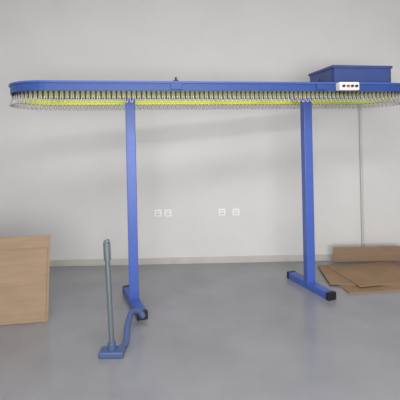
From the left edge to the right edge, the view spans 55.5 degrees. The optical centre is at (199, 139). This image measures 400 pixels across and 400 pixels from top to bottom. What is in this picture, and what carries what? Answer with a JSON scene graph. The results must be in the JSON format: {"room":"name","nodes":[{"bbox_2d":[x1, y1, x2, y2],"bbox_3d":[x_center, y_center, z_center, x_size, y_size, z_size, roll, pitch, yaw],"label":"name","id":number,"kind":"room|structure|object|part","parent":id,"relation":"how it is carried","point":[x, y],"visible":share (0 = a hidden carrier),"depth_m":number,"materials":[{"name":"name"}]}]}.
{"room":"laundry","nodes":[
{"label":"laundry","id":0,"kind":"room"},
{"bbox_2d":[0,0,399,259],"bbox_3d":[-0.293,-0.144,4.840,5.820,3.400,0.120,-1,0,0],"label":"wall","id":1,"kind":"structure","parent":0,"point":[63,173],"depth_m":4.78,"materials":[{"name":"paint"}]},
{"bbox_2d":[154,209,161,216],"bbox_3d":[-0.528,0.918,4.774,0.090,0.090,0.012,-1,0,0],"label":"wall socket","id":2,"kind":"object","parent":1,"relation":"attached to","point":[157,213],"visible":1,"depth_m":4.77,"materials":[{"name":"white plastic"}]},
{"bbox_2d":[164,209,171,216],"bbox_3d":[-0.403,0.918,4.774,0.090,0.090,0.012,-1,0,0],"label":"wall socket","id":3,"kind":"object","parent":1,"relation":"attached to","point":[167,213],"visible":1,"depth_m":4.77,"materials":[{"name":"white plastic"}]},
{"bbox_2d":[50,254,332,266],"bbox_3d":[-0.258,1.516,4.774,5.820,0.080,0.012,-1,0,0],"label":"baseboard","id":4,"kind":"structure","parent":1,"relation":"attached to","point":[318,257],"depth_m":4.77,"materials":[{"name":"tile"}]},
{"bbox_2d":[218,208,225,215],"bbox_3d":[0.277,0.906,4.774,0.090,0.090,0.012,-1,0,0],"label":"wall socket","id":5,"kind":"object","parent":1,"relation":"attached to","point":[221,212],"visible":1,"depth_m":4.77,"materials":[{"name":"white plastic"}]},
{"bbox_2d":[232,208,239,215],"bbox_3d":[0.453,0.906,4.774,0.090,0.090,0.012,-1,0,0],"label":"wall socket","id":6,"kind":"object","parent":1,"relation":"attached to","point":[235,212],"visible":1,"depth_m":4.77,"materials":[{"name":"white plastic"}]},
{"bbox_2d":[358,104,364,246],"bbox_3d":[2.023,0.383,4.765,0.030,2.250,0.030,-1,0,0],"label":"trim","id":7,"kind":"structure","parent":1,"relation":"attached to","point":[360,109],"depth_m":4.75,"materials":[{"name":"grey paint"}]},
{"bbox_2d":[0,261,399,399],"bbox_3d":[-0.256,1.606,1.140,5.820,0.100,7.280,-1,0,0],"label":"floor","id":8,"kind":"structure","parent":0,"point":[211,331],"depth_m":2.95,"materials":[{"name":"concrete"}]},
{"bbox_2d":[0,235,49,325],"bbox_3d":[-1.802,1.228,3.302,0.940,0.720,0.148,-1,0,-8],"label":"cardboard box","id":9,"kind":"object","parent":8,"relation":"on","point":[24,260],"visible":1,"depth_m":3.33,"materials":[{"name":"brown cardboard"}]},
{"bbox_2d":[98,239,145,358],"bbox_3d":[-0.604,1.139,2.952,0.193,0.847,0.526,-1,0,12],"label":"vacuum cleaner","id":10,"kind":"object","parent":8,"relation":"on","point":[111,351],"visible":1,"depth_m":2.75,"materials":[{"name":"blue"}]},
{"bbox_2d":[8,65,399,320],"bbox_3d":[0.247,0.418,3.730,3.912,2.253,0.851,-1,0,-10],"label":"conveyor","id":11,"kind":"object","parent":8,"relation":"on","point":[338,85],"visible":1,"depth_m":3.56,"materials":[{"name":"blue metal"}]},
{"bbox_3d":[-0.644,0.551,3.600,0.090,1.925,0.090,-1,0,-10],"label":"post","id":12,"kind":"part","parent":11,"relation":"part of","materials":[{"name":"blue metal"}]},
{"bbox_3d":[0.222,-0.479,3.762,3.888,0.078,0.724,-1,0,-10],"label":"oval rail","id":13,"kind":"part","parent":11,"relation":"part of","materials":[{"name":"blue metal"}]},
{"bbox_3d":[1.111,0.514,3.920,0.090,1.925,0.090,-1,0,-10],"label":"post","id":14,"kind":"part","parent":11,"relation":"part of","materials":[{"name":"blue metal"}]},
{"bbox_2d":[317,261,399,293],"bbox_3d":[1.882,1.492,4.197,1.096,0.037,0.823,-1,0,-6],"label":"cardboard boxes","id":15,"kind":"object","parent":8,"relation":"on","point":[376,277],"visible":1,"depth_m":4.11},
{"bbox_2d":[332,246,399,261],"bbox_3d":[2.029,1.375,4.583,0.850,0.193,0.073,-1,0,0],"label":"cardboard panel","id":16,"kind":"object","parent":15,"relation":"on","point":[373,253],"visible":1,"depth_m":4.58,"materials":[{"name":"brown cardboard"}]}
]}

